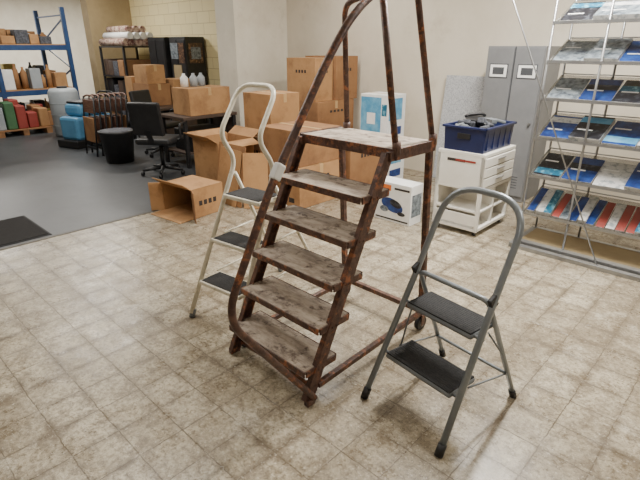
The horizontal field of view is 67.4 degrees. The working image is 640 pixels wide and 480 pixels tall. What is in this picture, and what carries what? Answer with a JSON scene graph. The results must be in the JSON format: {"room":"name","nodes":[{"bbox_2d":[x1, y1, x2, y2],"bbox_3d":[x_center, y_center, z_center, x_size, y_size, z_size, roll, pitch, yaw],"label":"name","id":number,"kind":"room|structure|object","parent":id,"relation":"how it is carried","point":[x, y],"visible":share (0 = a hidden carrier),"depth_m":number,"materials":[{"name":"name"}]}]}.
{"room":"storage room","nodes":[
{"label":"storage room","id":0,"kind":"room"},
{"bbox_2d":[0,0,95,102],"bbox_3d":[-11.027,-4.907,12.278,0.200,3.100,12.000,20,29,40],"label":"wall","id":1,"kind":"structure","parent":0,"point":[14,14],"depth_m":14.71,"materials":[{"name":"white paint"}]},
{"bbox_2d":[80,0,135,112],"bbox_3d":[-3.855,-4.609,11.540,0.300,3.100,3.280,20,29,40],"label":"wall","id":2,"kind":"structure","parent":0,"point":[98,15],"depth_m":10.44,"materials":[{"name":"beige paint"}]},
{"bbox_2d":[0,98,639,479],"bbox_3d":[-3.483,-0.741,6.239,20.600,0.100,12.000,20,29,40],"label":"floor","id":3,"kind":"structure","parent":0,"point":[106,372],"depth_m":2.67,"materials":[{"name":"tile"}]},
{"bbox_2d":[0,215,51,246],"bbox_3d":[-3.165,0.017,4.213,0.760,0.012,1.260,20,29,40],"label":"entrance mat","id":4,"kind":"object","parent":3,"relation":"on","point":[18,229],"visible":1,"depth_m":4.45,"materials":[{"name":"black rubber"}]},
{"bbox_2d":[0,98,52,137],"bbox_3d":[-5.947,-2.423,9.419,0.800,0.636,0.960,20,29,40],"label":"pallet","id":5,"kind":"object","parent":3,"relation":"on","point":[14,117],"visible":1,"depth_m":9.24,"materials":[{"name":"wood"}]},
{"bbox_2d":[0,7,79,125],"bbox_3d":[-7.199,-3.430,9.625,1.700,2.350,3.840,20,29,40],"label":"rack","id":6,"kind":"object","parent":3,"relation":"on","point":[37,79],"visible":0.73,"depth_m":9.98,"materials":[{"name":"painted metal"},{"name":"cardboard"},{"name":"plastic"}]},
{"bbox_2d":[47,86,78,136],"bbox_3d":[-4.845,-2.463,9.167,0.540,0.900,0.536,0,22,0],"label":"water tank","id":7,"kind":"object","parent":3,"relation":"on","point":[58,96],"visible":0.62,"depth_m":8.91,"materials":[{"name":"white plastic"}]},
{"bbox_2d":[0,210,158,249],"bbox_3d":[-2.718,0.084,4.058,0.042,0.004,9.670,20,29,40],"label":"trim","id":8,"kind":"structure","parent":3,"relation":"on","point":[152,210],"depth_m":4.48,"materials":[{"name":"metal"}]},
{"bbox_2d":[57,90,112,148],"bbox_3d":[-4.037,-2.110,8.339,0.500,0.865,0.965,10,24,24],"label":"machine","id":9,"kind":"object","parent":3,"relation":"on","point":[72,126],"visible":0.61,"depth_m":8.05,"materials":[{"name":"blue plastic"}]},
{"bbox_2d":[82,92,127,156],"bbox_3d":[-3.394,-1.855,7.646,0.428,0.915,0.648,20,29,40],"label":"folding chairs","id":10,"kind":"object","parent":3,"relation":"on","point":[92,124],"visible":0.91,"depth_m":7.49,"materials":[{"name":"brown metal"}]},
{"bbox_2d":[97,128,133,163],"bbox_3d":[-2.980,-1.394,7.096,0.500,0.468,0.500,0,22,0],"label":"waste bin","id":11,"kind":"object","parent":3,"relation":"on","point":[117,143],"visible":0.94,"depth_m":6.94,"materials":[{"name":"black plastic"}]},
{"bbox_2d":[99,46,150,122],"bbox_3d":[-3.961,-3.300,10.303,1.080,1.600,0.840,20,29,40],"label":"shelving unit","id":12,"kind":"object","parent":3,"relation":"on","point":[116,69],"visible":0.25,"depth_m":9.99,"materials":[{"name":"black metal"}]},
{"bbox_2d":[99,25,152,45],"bbox_3d":[-3.977,-4.187,9.858,1.128,0.373,0.698,20,29,40],"label":"textiles","id":13,"kind":"object","parent":12,"relation":"on","point":[127,35],"visible":0.98,"depth_m":9.57,"materials":[{"name":"white fabric"}]},
{"bbox_2d":[128,89,179,157],"bbox_3d":[-2.529,-1.820,7.485,0.636,0.968,0.608,9,24,21],"label":"office chair","id":14,"kind":"object","parent":3,"relation":"on","point":[139,95],"visible":0.45,"depth_m":7.45,"materials":[{"name":"black plastic"}]},
{"bbox_2d":[127,102,185,178],"bbox_3d":[-2.110,-1.333,6.278,0.608,0.968,0.636,3,22,8],"label":"office chair","id":15,"kind":"object","parent":3,"relation":"on","point":[146,120],"visible":1,"depth_m":5.99,"materials":[{"name":"black plastic"}]},
{"bbox_2d":[148,37,172,77],"bbox_3d":[-3.048,-3.185,9.805,0.620,1.760,0.516,20,29,40],"label":"storage cabinet","id":16,"kind":"object","parent":3,"relation":"on","point":[159,47],"visible":0.27,"depth_m":9.36,"materials":[{"name":"black plastic"}]},
{"bbox_2d":[129,104,208,138],"bbox_3d":[-2.745,-2.165,8.775,1.200,0.640,1.000,20,29,40],"label":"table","id":17,"kind":"object","parent":3,"relation":"on","point":[166,108],"visible":0.11,"depth_m":8.41,"materials":[{"name":"brown wood"}]},
{"bbox_2d":[124,76,134,101],"bbox_3d":[-3.237,-2.732,8.707,0.263,0.461,0.460,20,29,40],"label":"cardboard box","id":18,"kind":"object","parent":17,"relation":"on","point":[129,80],"visible":0.17,"depth_m":8.50,"materials":[{"name":"brown cardboard"}]},
{"bbox_2d":[133,83,171,105],"bbox_3d":[-2.942,-2.566,8.428,0.553,0.361,0.400,20,29,40],"label":"cardboard box","id":19,"kind":"object","parent":17,"relation":"on","point":[160,93],"visible":0.54,"depth_m":8.26,"materials":[{"name":"brown cardboard"}]},
{"bbox_2d":[133,64,165,83],"bbox_3d":[-2.949,-2.871,8.297,0.453,0.301,0.340,20,29,40],"label":"cardboard box","id":20,"kind":"object","parent":19,"relation":"on","point":[143,73],"visible":1,"depth_m":8.16,"materials":[{"name":"brown cardboard"}]},
{"bbox_2d":[165,78,189,103],"bbox_3d":[-2.574,-2.684,8.642,0.453,0.421,0.380,20,29,40],"label":"cardboard box","id":21,"kind":"object","parent":17,"relation":"on","point":[174,82],"visible":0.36,"depth_m":8.39,"materials":[{"name":"brown cardboard"}]},
{"bbox_2d":[148,175,223,223],"bbox_3d":[-1.365,-0.464,4.922,0.704,0.372,0.570,16,27,34],"label":"open cardboard box","id":22,"kind":"object","parent":3,"relation":"on","point":[181,200],"visible":0.98,"depth_m":4.95,"materials":[{"name":"brown cardboard"}]},
{"bbox_2d":[169,37,207,123],"bbox_3d":[-2.540,-3.020,9.397,0.562,1.760,0.456,20,29,40],"label":"storage cabinet","id":23,"kind":"object","parent":3,"relation":"on","point":[187,53],"visible":0.52,"depth_m":9.04,"materials":[{"name":"black metal"},{"name":"dark glass"}]},
{"bbox_2d":[161,111,236,168],"bbox_3d":[-1.772,-1.526,7.115,0.660,0.700,0.900,20,29,40],"label":"work table","id":24,"kind":"object","parent":3,"relation":"on","point":[185,146],"visible":0.43,"depth_m":6.91,"materials":[{"name":"brown wood"}]},
{"bbox_2d":[171,85,229,115],"bbox_3d":[-1.701,-2.015,6.904,0.443,0.361,0.680,20,29,40],"label":"cardboard box","id":25,"kind":"object","parent":24,"relation":"on","point":[207,99],"visible":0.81,"depth_m":6.72,"materials":[{"name":"brown cardboard"}]},
{"bbox_2d":[180,73,204,86],"bbox_3d":[-1.816,-2.292,6.865,0.130,0.180,0.390,20,29,40],"label":"canisters","id":26,"kind":"object","parent":25,"relation":"on","point":[195,81],"visible":1,"depth_m":6.82,"materials":[{"name":"white plastic"}]},
{"bbox_2d":[183,125,258,179],"bbox_3d":[-1.139,-0.958,5.730,0.762,0.682,0.743,20,29,40],"label":"cardboard box","id":27,"kind":"object","parent":3,"relation":"on","point":[205,142],"visible":0.57,"depth_m":5.62,"materials":[{"name":"brown cardboard"}]},
{"bbox_2d":[217,142,268,208],"bbox_3d":[-0.867,-0.678,5.107,0.712,0.641,0.220,13,25,29],"label":"cardboard box","id":28,"kind":"object","parent":3,"relation":"on","point":[252,168],"visible":0.71,"depth_m":5.02,"materials":[{"name":"brown cardboard"}]},
{"bbox_2d":[189,82,309,317],"bbox_3d":[-0.393,-0.238,2.995,0.458,1.412,0.885,16,27,34],"label":"step ladder","id":29,"kind":"object","parent":3,"relation":"on","point":[221,282],"visible":0.73,"depth_m":2.93,"materials":[{"name":"beige metal"}]},
{"bbox_2d":[214,0,287,126],"bbox_3d":[-0.971,-3.013,7.590,0.450,3.100,1.230,20,29,40],"label":"wall pillar","id":30,"kind":"structure","parent":3,"relation":"on","point":[251,34],"depth_m":7.28,"materials":[{"name":"white paint"}]},
{"bbox_2d":[253,136,259,152],"bbox_3d":[-0.591,-1.056,6.109,0.603,0.581,0.582,20,29,40],"label":"cardboard box","id":31,"kind":"object","parent":3,"relation":"on","point":[256,147],"visible":0.08,"depth_m":5.83,"materials":[{"name":"brown cardboard"}]},
{"bbox_2d":[243,90,298,135],"bbox_3d":[-0.594,-1.557,5.904,0.503,0.501,0.470,20,29,40],"label":"cardboard box","id":32,"kind":"object","parent":31,"relation":"on","point":[285,108],"visible":0.6,"depth_m":5.74,"materials":[{"name":"brown cardboard"}]},
{"bbox_2d":[268,159,338,207],"bbox_3d":[-0.223,-0.695,5.403,0.663,0.441,0.662,20,29,40],"label":"cardboard box","id":33,"kind":"object","parent":3,"relation":"on","point":[300,197],"visible":0.25,"depth_m":5.13,"materials":[{"name":"brown cardboard"}]},
{"bbox_2d":[259,121,338,167],"bbox_3d":[-0.223,-1.068,5.253,0.623,0.361,0.620,20,29,40],"label":"cardboard box","id":34,"kind":"object","parent":33,"relation":"on","point":[275,136],"visible":0.48,"depth_m":5.08,"materials":[{"name":"brown cardboard"}]},
{"bbox_2d":[227,0,436,407],"bbox_3d":[-0.068,-0.251,2.336,0.667,1.915,1.406,20,30,41],"label":"steps","id":35,"kind":"structure","parent":3,"relation":"on","point":[282,346],"depth_m":2.39,"materials":[{"name":"brown wood"}]},
{"bbox_2d":[346,151,379,183],"bbox_3d":[0.338,-0.951,5.796,0.563,0.621,0.582,20,29,40],"label":"cardboard box","id":36,"kind":"object","parent":3,"relation":"on","point":[360,167],"visible":0.12,"depth_m":5.56,"materials":[{"name":"brown cardboard"}]},
{"bbox_2d":[387,159,403,178],"bbox_3d":[0.787,-1.049,6.173,0.442,0.521,0.402,20,29,40],"label":"product box","id":37,"kind":"object","parent":3,"relation":"on","point":[396,168],"visible":0.15,"depth_m":6.11,"materials":[{"name":"white cardboard"}]},
{"bbox_2d":[360,92,405,135],"bbox_3d":[0.780,-1.545,5.980,0.422,0.541,0.362,20,29,40],"label":"product box","id":38,"kind":"object","parent":37,"relation":"on","point":[374,117],"visible":0.58,"depth_m":5.85,"materials":[{"name":"cardboard"}]},
{"bbox_2d":[374,176,422,226],"bbox_3d":[0.766,-0.387,4.708,0.422,0.390,0.202,20,29,40],"label":"appliance box","id":39,"kind":"object","parent":3,"relation":"on","point":[403,204],"visible":0.93,"depth_m":4.60,"materials":[{"name":"white cardboard"}]},
{"bbox_2d":[361,187,523,458],"bbox_3d":[0.588,0.302,2.165,0.619,1.033,0.496,-16,27,-35],"label":"step stool","id":40,"kind":"object","parent":3,"relation":"on","point":[437,372],"visible":1,"depth_m":2.15,"materials":[{"name":"grey painted metal"},{"name":"black rubber"},{"name":"black plastic"}]},
{"bbox_2d":[432,75,484,177],"bbox_3d":[1.760,-1.348,5.906,0.640,1.267,0.172,20,29,40],"label":"board","id":41,"kind":"object","parent":3,"relation":"on","point":[463,95],"visible":0.49,"depth_m":5.85,"materials":[{"name":"plastic"}]},
{"bbox_2d":[432,144,515,235],"bbox_3d":[1.447,-0.502,4.512,0.472,0.750,0.626,20,29,40],"label":"cart","id":42,"kind":"object","parent":3,"relation":"on","point":[456,169],"visible":0.91,"depth_m":4.33,"materials":[{"name":"white plastic"}]},
{"bbox_2d":[442,112,516,153],"bbox_3d":[1.431,-0.988,4.306,0.418,0.304,0.598,20,29,40],"label":"plastic crate","id":43,"kind":"object","parent":42,"relation":"on","point":[475,133],"visible":1,"depth_m":4.17,"materials":[{"name":"blue plastic"}]},
{"bbox_2d":[480,46,561,202],"bbox_3d":[2.142,-1.285,5.316,0.600,1.600,0.502,20,29,40],"label":"locker","id":44,"kind":"object","parent":3,"relation":"on","point":[511,92],"visible":0.67,"depth_m":5.04,"materials":[{"name":"metal"}]},
{"bbox_2d":[508,0,639,281],"bbox_3d":[2.278,-1.288,3.319,3.014,3.103,0.540,20,29,40],"label":"display rack","id":45,"kind":"object","parent":3,"relation":"on","point":[589,130],"visible":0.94,"depth_m":3.69,"materials":[{"name":"metal"}]},
{"bbox_3d":[-0.009,-1.380,7.071,0.653,0.461,0.751,20,29,40],"label":"cardboard box","id":46,"kind":"object","parent":3,"relation":"on","visible":0},
{"bbox_2d":[299,99,353,128],"bbox_3d":[-0.009,-1.799,6.901,0.653,0.441,0.752,20,29,40],"label":"cardboard box","id":47,"kind":"object","parent":46,"relation":"on","point":[327,112],"visible":0.44,"depth_m":6.59,"materials":[{"name":"brown cardboard"}]},
{"bbox_2d":[287,57,332,101],"bbox_3d":[-0.143,-2.207,6.584,0.553,0.551,0.342,20,29,40],"label":"cardboard box","id":48,"kind":"object","parent":47,"relation":"on","point":[301,71],"visible":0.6,"depth_m":6.46,"materials":[{"name":"brown cardboard"}]},
{"bbox_2d":[305,55,357,99],"bbox_3d":[0.161,-2.325,6.850,0.593,0.571,0.462,20,29,40],"label":"cardboard box","id":49,"kind":"object","parent":47,"relation":"on","point":[338,89],"visible":0.34,"depth_m":6.63,"materials":[{"name":"brown cardboard"}]},
{"bbox_2d":[129,0,639,211],"bbox_3d":[1.215,-2.501,6.325,14.800,3.100,0.200,20,29,40],"label":"wall","id":50,"kind":"structure","parent":0,"point":[459,34],"depth_m":6.13,"materials":[{"name":"beige paint"}]}
]}

